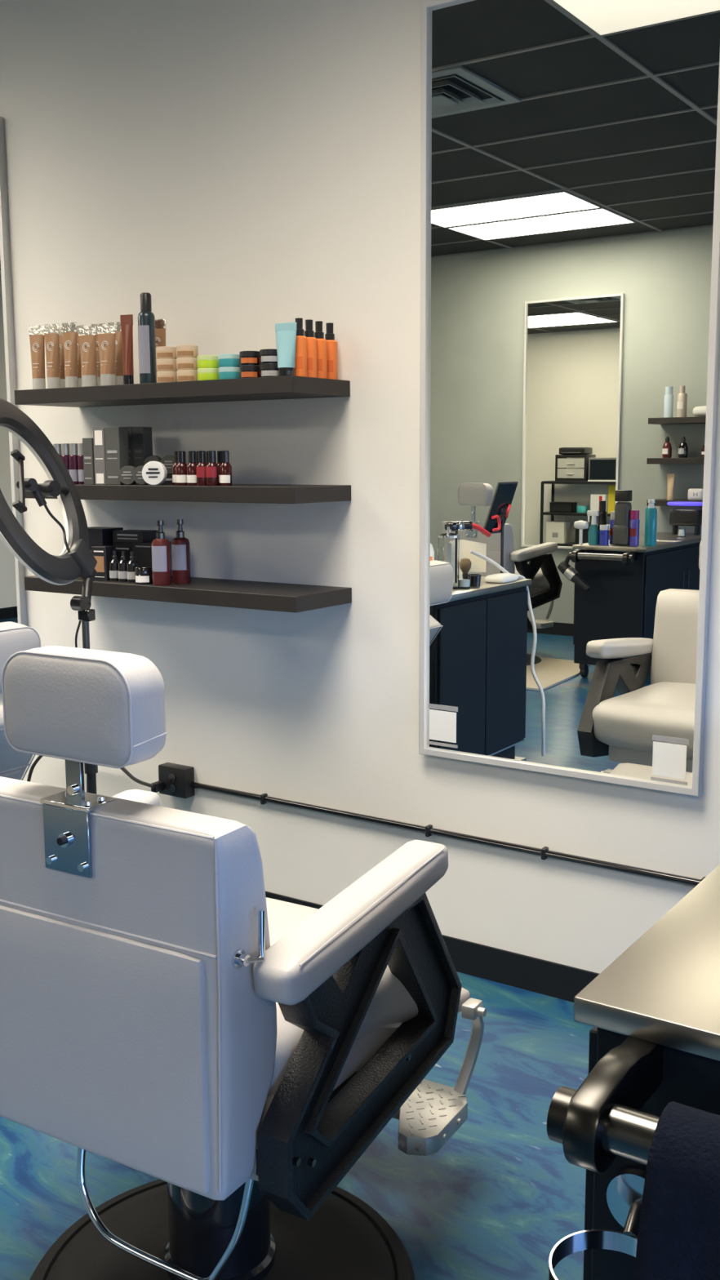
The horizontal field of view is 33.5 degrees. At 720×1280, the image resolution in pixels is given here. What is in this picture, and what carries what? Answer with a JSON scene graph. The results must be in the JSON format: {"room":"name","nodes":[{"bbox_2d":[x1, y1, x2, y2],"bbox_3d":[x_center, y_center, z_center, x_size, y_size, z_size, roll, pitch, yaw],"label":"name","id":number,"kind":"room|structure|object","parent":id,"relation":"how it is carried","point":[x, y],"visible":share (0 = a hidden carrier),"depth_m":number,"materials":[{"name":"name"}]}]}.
{"room":"service shop","nodes":[
{"label":"service shop","id":0,"kind":"room"},
{"bbox_2d":[0,971,593,1279],"bbox_3d":[-2.468,1.255,1.541,11.800,0.100,6.270,5,10,33],"label":"floor","id":1,"kind":"structure","parent":0,"point":[494,1202],"depth_m":2.38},
{"bbox_2d":[0,621,40,780],"bbox_3d":[-1.309,0.437,3.101,1.202,1.039,0.710,5,10,33],"label":"barber chair","id":2,"kind":"object","parent":1,"relation":"on","point":[15,637],"visible":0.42,"depth_m":2.78,"materials":[{"name":"white leather"}]},
{"bbox_2d":[0,398,97,794],"bbox_3d":[-0.794,0.160,3.139,0.330,1.570,0.511,2,9,14],"label":"ring light","id":3,"kind":"object","parent":1,"relation":"on","point":[76,560],"visible":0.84,"depth_m":3.12,"materials":[{"name":"grey plastic"}]},
{"bbox_2d":[0,425,75,585],"bbox_3d":[-0.856,-0.380,3.071,0.205,0.475,0.512,1,9,9],"label":"diffuser","id":4,"kind":"object","parent":3,"relation":"attached to","point":[60,570],"depth_m":3.07,"materials":[{"name":"beige plastic"}]},
{"bbox_2d":[0,645,486,1279],"bbox_3d":[-0.219,0.538,2.065,0.729,1.140,0.856,5,10,31],"label":"barber chair","id":5,"kind":"object","parent":1,"relation":"on","point":[201,1033],"visible":1,"depth_m":1.74,"materials":[{"name":"white leather"}]},
{"bbox_2d":[546,864,719,1279],"bbox_3d":[0.723,0.743,1.618,0.475,0.860,1.407,5,10,33],"label":"workstation","id":6,"kind":"object","parent":1,"relation":"on","point":[653,1012],"visible":0.8,"depth_m":1.21,"materials":[{"name":"black"}]},
{"bbox_2d":[573,864,719,1061],"bbox_3d":[0.765,0.321,1.620,0.475,0.028,1.250,5,10,33],"label":"countertop","id":7,"kind":"structure","parent":6,"relation":"on","point":[664,989],"depth_m":1.26,"materials":[{"name":"beige laminate"}]},
{"bbox_2d":[634,1101,719,1279],"bbox_3d":[0.366,0.641,1.030,0.248,0.440,0.093,5,10,33],"label":"towel","id":8,"kind":"object","parent":6,"relation":"hanging from","point":[678,1235],"visible":1,"depth_m":1.03,"materials":[{"name":"blue fabric"}]},
{"bbox_2d":[0,0,719,973],"bbox_3d":[-0.762,-0.793,3.825,11.800,3.250,0.100,5,10,33],"label":"wall","id":9,"kind":"structure","parent":0,"point":[247,167],"depth_m":3.42,"materials":[{"name":"beige paint"}]},
{"bbox_2d":[0,116,27,626],"bbox_3d":[-1.484,-0.788,4.234,0.777,1.903,0.030,5,10,33],"label":"wall mirror","id":10,"kind":"object","parent":9,"relation":"attached to","point":[13,598],"visible":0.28,"depth_m":4.03,"materials":[{"name":"grey"}]},
{"bbox_2d":[0,258,17,622],"bbox_3d":[-1.481,-0.789,4.238,0.750,1.876,0.012,5,10,33],"label":"mirror glass","id":11,"kind":"object","parent":10,"relation":"attached to","point":[8,441],"depth_m":4.04,"materials":[{"name":"white"}]},
{"bbox_2d":[151,762,194,798],"bbox_3d":[-0.596,0.449,3.792,0.115,0.095,0.085,5,10,33],"label":"outlet box","id":12,"kind":"object","parent":9,"relation":"attached to","point":[175,780],"visible":0.99,"depth_m":3.78,"materials":[{"name":"black plastic"}]},
{"bbox_2d":[26,755,155,788],"bbox_3d":[-0.892,0.455,3.974,0.627,0.162,0.055,6,11,35],"label":"power cord","id":13,"kind":"object","parent":12,"relation":"attached to","point":[123,769],"visible":0.51,"depth_m":3.88,"materials":[{"name":"black plastic"}]},
{"bbox_2d":[168,773,176,792],"bbox_3d":[-0.594,0.452,3.786,0.030,0.064,0.006,5,10,33],"label":"socket","id":14,"kind":"object","parent":12,"relation":"attached to","point":[171,776],"depth_m":3.78,"materials":[{"name":"black plastic"}]},
{"bbox_2d":[14,375,350,407],"bbox_3d":[-0.541,-0.715,3.467,1.063,0.043,0.261,5,10,33],"label":"floating shelf","id":15,"kind":"object","parent":9,"relation":"attached to","point":[287,387],"visible":1,"depth_m":3.30,"materials":[{"name":"black wood"}]},
{"bbox_2d":[28,325,45,389],"bbox_3d":[-0.980,-0.858,3.640,0.039,0.192,0.039,-5,10,-29],"label":"tube","id":16,"kind":"object","parent":15,"relation":"on","point":[37,337],"visible":0.92,"depth_m":3.63,"materials":[{"name":"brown plastic"}]},
{"bbox_2d":[44,324,60,388],"bbox_3d":[-0.926,-0.853,3.604,0.039,0.192,0.039,-4,10,-25],"label":"tube","id":17,"kind":"object","parent":15,"relation":"on","point":[51,331],"visible":0.95,"depth_m":3.59,"materials":[{"name":"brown plastic"}]},
{"bbox_2d":[58,326,65,387],"bbox_3d":[-0.919,-0.864,3.677,0.039,0.192,0.039,-4,9,-23],"label":"tube","id":18,"kind":"object","parent":15,"relation":"on","point":[60,335],"visible":0.23,"depth_m":3.66,"materials":[{"name":"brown plastic"}]},
{"bbox_2d":[62,322,78,387],"bbox_3d":[-0.864,-0.848,3.569,0.039,0.192,0.039,-4,9,-21],"label":"tube","id":19,"kind":"object","parent":15,"relation":"on","point":[69,331],"visible":0.91,"depth_m":3.56,"materials":[{"name":"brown plastic"}]},
{"bbox_2d":[76,324,84,386],"bbox_3d":[-0.858,-0.859,3.642,0.039,0.192,0.039,-3,9,-19],"label":"tube","id":20,"kind":"object","parent":15,"relation":"on","point":[79,371],"visible":0.22,"depth_m":3.63,"materials":[{"name":"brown plastic"}]},
{"bbox_2d":[78,325,97,386],"bbox_3d":[-0.800,-0.833,3.522,0.044,0.176,0.044,-4,9,-23],"label":"tube","id":21,"kind":"object","parent":15,"relation":"on","point":[87,335],"visible":0.92,"depth_m":3.51,"materials":[{"name":"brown plastic"}]},
{"bbox_2d":[90,323,105,386],"bbox_3d":[-0.785,-0.853,3.600,0.039,0.192,0.039,-3,9,-19],"label":"tube","id":22,"kind":"object","parent":15,"relation":"on","point":[98,367],"visible":0.28,"depth_m":3.59,"materials":[{"name":"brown plastic"}]},
{"bbox_2d":[97,324,115,386],"bbox_3d":[-0.735,-0.827,3.479,0.044,0.176,0.044,-4,9,-23],"label":"tube","id":23,"kind":"object","parent":15,"relation":"on","point":[106,333],"visible":0.91,"depth_m":3.47,"materials":[{"name":"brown plastic"}]},
{"bbox_2d":[107,321,123,385],"bbox_3d":[-0.725,-0.847,3.560,0.039,0.192,0.039,-3,9,-19],"label":"tube","id":24,"kind":"object","parent":15,"relation":"on","point":[118,349],"visible":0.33,"depth_m":3.55,"materials":[{"name":"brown plastic"}]},
{"bbox_2d":[120,314,133,384],"bbox_3d":[-0.670,-0.834,3.446,0.030,0.200,0.030,-4,9,-23],"label":"tube","id":25,"kind":"object","parent":15,"relation":"on","point":[126,321],"visible":0.91,"depth_m":3.44,"materials":[{"name":"brown plastic"}]},
{"bbox_2d":[137,292,156,383],"bbox_3d":[-0.605,-0.853,3.392,0.048,0.253,0.048,5,10,33],"label":"bottle","id":26,"kind":"object","parent":15,"relation":"on","point":[146,318],"visible":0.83,"depth_m":3.38,"materials":[{"name":"black plastic"}]},
{"bbox_2d":[155,319,166,364],"bbox_3d":[-0.587,-0.838,3.492,0.039,0.192,0.039,-3,9,-19],"label":"tube","id":27,"kind":"object","parent":15,"relation":"on","point":[160,324],"visible":0.32,"depth_m":3.48,"materials":[{"name":"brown plastic"}]},
{"bbox_2d":[156,371,177,382],"bbox_3d":[-0.542,-0.739,3.368,0.060,0.033,0.060,5,10,33],"label":"jar","id":28,"kind":"object","parent":15,"relation":"on","point":[162,376],"visible":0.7,"depth_m":3.34,"materials":[{"name":"beige plastic"}]},
{"bbox_2d":[155,358,177,371],"bbox_3d":[-0.543,-0.772,3.363,0.060,0.033,0.060,5,10,33],"label":"jar","id":29,"kind":"object","parent":28,"relation":"on","point":[165,364],"visible":0.84,"depth_m":3.34,"materials":[{"name":"beige plastic"}]},
{"bbox_2d":[155,346,177,359],"bbox_3d":[-0.543,-0.805,3.358,0.060,0.033,0.060,5,10,33],"label":"jar","id":30,"kind":"object","parent":29,"relation":"on","point":[162,352],"visible":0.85,"depth_m":3.33,"materials":[{"name":"beige plastic"}]},
{"bbox_2d":[177,369,197,382],"bbox_3d":[-0.479,-0.733,3.326,0.060,0.033,0.060,5,10,33],"label":"jar","id":31,"kind":"object","parent":15,"relation":"on","point":[182,375],"visible":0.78,"depth_m":3.30,"materials":[{"name":"beige plastic"}]},
{"bbox_2d":[176,357,197,370],"bbox_3d":[-0.479,-0.766,3.321,0.060,0.033,0.060,5,10,33],"label":"jar","id":32,"kind":"object","parent":31,"relation":"on","point":[182,363],"visible":0.84,"depth_m":3.30,"materials":[{"name":"beige plastic"}]},
{"bbox_2d":[176,344,198,357],"bbox_3d":[-0.480,-0.799,3.316,0.060,0.033,0.060,5,10,33],"label":"jar","id":33,"kind":"object","parent":32,"relation":"on","point":[185,350],"visible":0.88,"depth_m":3.29,"materials":[{"name":"beige plastic"}]},
{"bbox_2d":[197,368,218,380],"bbox_3d":[-0.415,-0.727,3.284,0.062,0.034,0.062,5,10,33],"label":"jar","id":34,"kind":"object","parent":15,"relation":"on","point":[203,374],"visible":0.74,"depth_m":3.26,"materials":[{"name":"green plastic"}]},
{"bbox_2d":[196,355,218,368],"bbox_3d":[-0.415,-0.761,3.279,0.062,0.034,0.062,5,10,33],"label":"jar","id":35,"kind":"object","parent":34,"relation":"on","point":[203,361],"visible":0.77,"depth_m":3.25,"materials":[{"name":"green plastic"}]},
{"bbox_2d":[217,366,239,379],"bbox_3d":[-0.353,-0.721,3.243,0.062,0.034,0.062,5,10,33],"label":"jar","id":36,"kind":"object","parent":15,"relation":"on","point":[226,372],"visible":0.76,"depth_m":3.21,"materials":[{"name":"teal plastic"}]},
{"bbox_2d":[217,353,239,367],"bbox_3d":[-0.353,-0.755,3.238,0.062,0.034,0.062,5,10,33],"label":"jar","id":37,"kind":"object","parent":36,"relation":"on","point":[224,359],"visible":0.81,"depth_m":3.21,"materials":[{"name":"teal plastic"}]},
{"bbox_2d":[240,364,260,377],"bbox_3d":[-0.293,-0.717,3.203,0.058,0.036,0.058,5,10,33],"label":"jar","id":38,"kind":"object","parent":15,"relation":"on","point":[246,371],"visible":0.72,"depth_m":3.18,"materials":[{"name":"black"}]},
{"bbox_2d":[239,351,260,365],"bbox_3d":[-0.293,-0.752,3.197,0.058,0.036,0.058,5,10,33],"label":"jar","id":39,"kind":"object","parent":38,"relation":"on","point":[246,357],"visible":0.88,"depth_m":3.17,"materials":[{"name":"black plastic"}]},
{"bbox_2d":[259,363,277,377],"bbox_3d":[-0.235,-0.711,3.164,0.060,0.036,0.060,5,10,33],"label":"jar","id":40,"kind":"object","parent":15,"relation":"on","point":[266,370],"visible":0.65,"depth_m":3.14,"materials":[{"name":"black plastic"}]},
{"bbox_2d":[259,348,277,364],"bbox_3d":[-0.235,-0.748,3.159,0.060,0.036,0.060,5,10,33],"label":"jar","id":41,"kind":"object","parent":40,"relation":"on","point":[269,355],"visible":0.76,"depth_m":3.13,"materials":[{"name":"black plastic"}]},
{"bbox_2d":[275,322,297,376],"bbox_3d":[-0.193,-0.757,3.123,0.046,0.139,0.046,-4,9,-21],"label":"tube","id":42,"kind":"object","parent":15,"relation":"on","point":[286,332],"visible":0.93,"depth_m":3.11,"materials":[{"name":"blue plastic"}]},
{"bbox_2d":[294,318,307,377],"bbox_3d":[-0.160,-0.768,3.147,0.041,0.154,0.042,5,10,33],"label":"spray bottle","id":43,"kind":"object","parent":15,"relation":"on","point":[300,368],"visible":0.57,"depth_m":3.13,"materials":[{"name":"orange plastic"}]},
{"bbox_2d":[304,319,317,377],"bbox_3d":[-0.135,-0.774,3.184,0.041,0.154,0.042,5,10,33],"label":"spray bottle","id":44,"kind":"object","parent":15,"relation":"on","point":[312,361],"visible":0.62,"depth_m":3.17,"materials":[{"name":"orange plastic"}]},
{"bbox_2d":[314,320,327,378],"bbox_3d":[-0.110,-0.780,3.221,0.041,0.154,0.042,5,10,33],"label":"spray bottle","id":45,"kind":"object","parent":15,"relation":"on","point":[318,335],"visible":0.62,"depth_m":3.21,"materials":[{"name":"orange plastic"}]},
{"bbox_2d":[324,322,337,379],"bbox_3d":[-0.082,-0.786,3.262,0.041,0.154,0.042,5,10,33],"label":"spray bottle","id":46,"kind":"object","parent":15,"relation":"on","point":[331,344],"visible":0.59,"depth_m":3.25,"materials":[{"name":"orange plastic"}]},
{"bbox_2d":[24,483,351,503],"bbox_3d":[-0.537,-0.434,3.507,1.060,0.043,0.261,5,10,33],"label":"floating shelf","id":47,"kind":"object","parent":9,"relation":"attached to","point":[235,493],"visible":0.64,"depth_m":3.29,"materials":[{"name":"black wood"}]},
{"bbox_2d":[60,443,70,472],"bbox_3d":[-0.896,-0.537,3.644,0.031,0.123,0.032,2,9,14],"label":"bottle","id":48,"kind":"object","parent":47,"relation":"on","point":[65,454],"visible":0.56,"depth_m":3.63,"materials":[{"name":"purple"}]},
{"bbox_2d":[68,443,79,484],"bbox_3d":[-0.866,-0.534,3.624,0.031,0.123,0.032,2,9,14],"label":"bottle","id":49,"kind":"object","parent":47,"relation":"on","point":[73,450],"visible":0.73,"depth_m":3.61,"materials":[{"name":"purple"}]},
{"bbox_2d":[77,443,84,484],"bbox_3d":[-0.834,-0.531,3.604,0.031,0.123,0.032,2,9,14],"label":"bottle","id":50,"kind":"object","parent":47,"relation":"on","point":[80,457],"visible":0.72,"depth_m":3.59,"materials":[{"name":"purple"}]},
{"bbox_2d":[82,438,95,484],"bbox_3d":[-0.802,-0.534,3.575,0.036,0.137,0.037,4,10,26],"label":"box","id":51,"kind":"object","parent":47,"relation":"on","point":[87,443],"visible":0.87,"depth_m":3.56,"materials":[{"name":"grey cardboard"}]},
{"bbox_2d":[93,427,106,484],"bbox_3d":[-0.761,-0.544,3.546,0.040,0.165,0.041,4,10,25],"label":"box","id":52,"kind":"object","parent":47,"relation":"on","point":[98,433],"visible":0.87,"depth_m":3.53,"materials":[{"name":"grey cardboard"}]},
{"bbox_2d":[104,426,128,484],"bbox_3d":[-0.716,-0.542,3.522,0.052,0.167,0.046,4,10,25],"label":"box","id":53,"kind":"object","parent":47,"relation":"on","point":[116,438],"visible":0.95,"depth_m":3.50,"materials":[{"name":"grey cardboard"}]},
{"bbox_2d":[118,466,136,484],"bbox_3d":[-0.675,-0.481,3.491,0.055,0.055,0.026,2,9,14],"label":"round tin","id":54,"kind":"object","parent":47,"relation":"on","point":[126,473],"visible":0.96,"depth_m":3.48,"materials":[{"name":"grey metal"}]},
{"bbox_2d":[127,426,133,466],"bbox_3d":[-0.694,-0.558,3.620,0.045,0.170,0.046,4,10,25],"label":"box","id":55,"kind":"object","parent":47,"relation":"on","point":[130,428],"visible":0.26,"depth_m":3.59,"materials":[{"name":"grey cardboard"}]},
{"bbox_2d":[133,466,147,484],"bbox_3d":[-0.627,-0.476,3.459,0.055,0.055,0.026,2,9,14],"label":"round tin","id":56,"kind":"object","parent":47,"relation":"on","point":[137,474],"visible":0.6,"depth_m":3.45,"materials":[{"name":"grey metal"}]},
{"bbox_2d":[132,426,152,484],"bbox_3d":[-0.652,-0.554,3.592,0.040,0.169,0.046,4,10,26],"label":"box","id":57,"kind":"object","parent":47,"relation":"on","point":[142,436],"visible":0.61,"depth_m":3.57,"materials":[{"name":"grey cardboard"}]},
{"bbox_2d":[142,461,167,485],"bbox_3d":[-0.587,-0.476,3.411,0.068,0.068,0.026,1,9,10],"label":"round tin","id":58,"kind":"object","parent":47,"relation":"on","point":[153,473],"visible":1,"depth_m":3.40,"materials":[{"name":"white plastic"}]},
{"bbox_2d":[160,474,172,484],"bbox_3d":[-0.558,-0.472,3.517,0.055,0.030,0.051,2,9,14],"label":"carton","id":59,"kind":"object","parent":47,"relation":"on","point":[168,481],"visible":0.2,"depth_m":3.49,"materials":[{"name":"black"}]},
{"bbox_2d":[160,455,173,474],"bbox_3d":[-0.558,-0.514,3.510,0.055,0.055,0.026,2,9,14],"label":"round tin","id":60,"kind":"object","parent":59,"relation":"on","point":[167,460],"visible":0.51,"depth_m":3.50,"materials":[{"name":"grey metal"}]},
{"bbox_2d":[175,451,186,485],"bbox_3d":[-0.502,-0.484,3.374,0.035,0.096,0.036,2,9,12],"label":"oil bottle","id":61,"kind":"object","parent":47,"relation":"on","point":[180,468],"visible":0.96,"depth_m":3.36,"materials":[{"name":"red glass"}]},
{"bbox_2d":[186,450,197,485],"bbox_3d":[-0.469,-0.481,3.352,0.035,0.096,0.036,2,9,12],"label":"oil bottle","id":62,"kind":"object","parent":47,"relation":"on","point":[191,467],"visible":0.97,"depth_m":3.34,"materials":[{"name":"red glass"}]},
{"bbox_2d":[195,450,207,485],"bbox_3d":[-0.439,-0.478,3.332,0.035,0.096,0.036,2,9,12],"label":"oil bottle","id":63,"kind":"object","parent":47,"relation":"on","point":[201,473],"visible":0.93,"depth_m":3.32,"materials":[{"name":"red glass"}]},
{"bbox_2d":[205,450,218,485],"bbox_3d":[-0.409,-0.476,3.312,0.035,0.096,0.036,2,9,12],"label":"oil bottle","id":64,"kind":"object","parent":47,"relation":"on","point":[211,468],"visible":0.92,"depth_m":3.30,"materials":[{"name":"red glass"}]},
{"bbox_2d":[219,450,232,485],"bbox_3d":[-0.372,-0.475,3.305,0.035,0.096,0.036,2,9,12],"label":"oil bottle","id":65,"kind":"object","parent":47,"relation":"on","point":[225,468],"visible":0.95,"depth_m":3.29,"materials":[{"name":"red glass"}]},
{"bbox_2d":[24,575,351,613],"bbox_3d":[-0.536,-0.151,3.550,1.060,0.043,0.261,5,10,33],"label":"floating shelf","id":66,"kind":"object","parent":9,"relation":"attached to","point":[257,595],"visible":0.76,"depth_m":3.36,"materials":[{"name":"black wood"}]},
{"bbox_2d":[80,526,123,577],"bbox_3d":[-0.814,-0.274,3.721,0.120,0.150,0.101,4,10,28],"label":"box","id":67,"kind":"object","parent":66,"relation":"on","point":[98,535],"visible":0.16,"depth_m":3.66,"materials":[{"name":"black cardboard"}]},
{"bbox_2d":[91,545,115,581],"bbox_3d":[-0.772,-0.232,3.607,0.052,0.102,0.051,4,10,25],"label":"box","id":68,"kind":"object","parent":66,"relation":"on","point":[103,554],"visible":0.8,"depth_m":3.58,"materials":[{"name":"black cardboard"}]},
{"bbox_2d":[109,550,119,581],"bbox_3d":[-0.733,-0.222,3.576,0.034,0.091,0.035,3,9,19],"label":"dropper bottle","id":69,"kind":"object","parent":66,"relation":"on","point":[113,568],"visible":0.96,"depth_m":3.56,"materials":[{"name":"black glass"}]},
{"bbox_2d":[112,542,132,560],"bbox_3d":[-0.710,-0.249,3.691,0.075,0.110,0.071,4,10,28],"label":"box","id":70,"kind":"object","parent":66,"relation":"on","point":[120,546],"visible":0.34,"depth_m":3.65,"materials":[{"name":"black cardboard"}]},
{"bbox_2d":[112,529,157,542],"bbox_3d":[-0.685,-0.318,3.663,0.115,0.034,0.086,4,10,28],"label":"box","id":71,"kind":"object","parent":70,"relation":"on","point":[123,535],"visible":0.87,"depth_m":3.63,"materials":[{"name":"black cardboard"}]},
{"bbox_2d":[117,551,128,582],"bbox_3d":[-0.703,-0.219,3.557,0.034,0.091,0.035,3,9,19],"label":"dropper bottle","id":72,"kind":"object","parent":66,"relation":"on","point":[122,564],"visible":0.94,"depth_m":3.54,"materials":[{"name":"black glass"}]},
{"bbox_2d":[126,551,138,582],"bbox_3d":[-0.673,-0.217,3.537,0.034,0.091,0.035,3,9,19],"label":"dropper bottle","id":73,"kind":"object","parent":66,"relation":"on","point":[131,564],"visible":0.88,"depth_m":3.52,"materials":[{"name":"black glass"}]},
{"bbox_2d":[134,565,152,584],"bbox_3d":[-0.631,-0.189,3.495,0.054,0.049,0.054,5,10,33],"label":"jar","id":74,"kind":"object","parent":66,"relation":"on","point":[144,574],"visible":0.91,"depth_m":3.47,"materials":[{"name":"black"}]},
{"bbox_2d":[132,541,171,574],"bbox_3d":[-0.633,-0.243,3.640,0.085,0.112,0.081,4,10,28],"label":"box","id":75,"kind":"object","parent":66,"relation":"on","point":[142,551],"visible":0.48,"depth_m":3.60,"materials":[{"name":"black cardboard"}]},
{"bbox_2d":[151,520,171,585],"bbox_3d":[-0.574,-0.252,3.450,0.053,0.187,0.053,2,9,16],"label":"pump bottle","id":76,"kind":"object","parent":66,"relation":"on","point":[161,548],"visible":1,"depth_m":3.43,"materials":[{"name":"red plastic"}]},
{"bbox_2d":[171,519,191,583],"bbox_3d":[-0.524,-0.260,3.497,0.053,0.187,0.053,2,9,16],"label":"pump bottle","id":77,"kind":"object","parent":66,"relation":"on","point":[180,549],"visible":1,"depth_m":3.48,"materials":[{"name":"red plastic"}]},
{"bbox_2d":[265,891,599,1002],"bbox_3d":[-0.784,0.774,4.017,11.600,0.093,0.008,5,10,33],"label":"baseboard","id":78,"kind":"structure","parent":9,"relation":"attached to","point":[551,979],"depth_m":3.22,"materials":[{"name":"black rubber"}]},
{"bbox_2d":[190,782,706,886],"bbox_3d":[1.741,0.676,2.284,5.470,0.030,0.024,5,10,33],"label":"conduit","id":79,"kind":"object","parent":9,"relation":"attached to","point":[428,830],"visible":0.82,"depth_m":3.25,"materials":[{"name":"black"}]},
{"bbox_2d":[418,0,719,796],"bbox_3d":[0.487,-0.612,2.928,0.775,1.927,0.030,5,10,33],"label":"wall mirror","id":80,"kind":"object","parent":9,"relation":"attached to","point":[570,149],"visible":1,"depth_m":2.91,"materials":[{"name":"grey mirror"}]},
{"bbox_2d":[428,703,457,748],"bbox_3d":[0.224,0.232,3.234,0.091,0.113,0.001,5,10,33],"label":"sticker","id":81,"kind":"object","parent":80,"relation":"attached to","point":[442,724],"visible":1,"depth_m":3.23,"materials":[{"name":"white paper"}]},
{"bbox_2d":[650,734,688,785],"bbox_3d":[0.748,0.290,2.889,0.091,0.113,0.001,5,10,33],"label":"sticker","id":82,"kind":"object","parent":80,"relation":"attached to","point":[668,760],"visible":1,"depth_m":2.89,"materials":[{"name":"white paper"}]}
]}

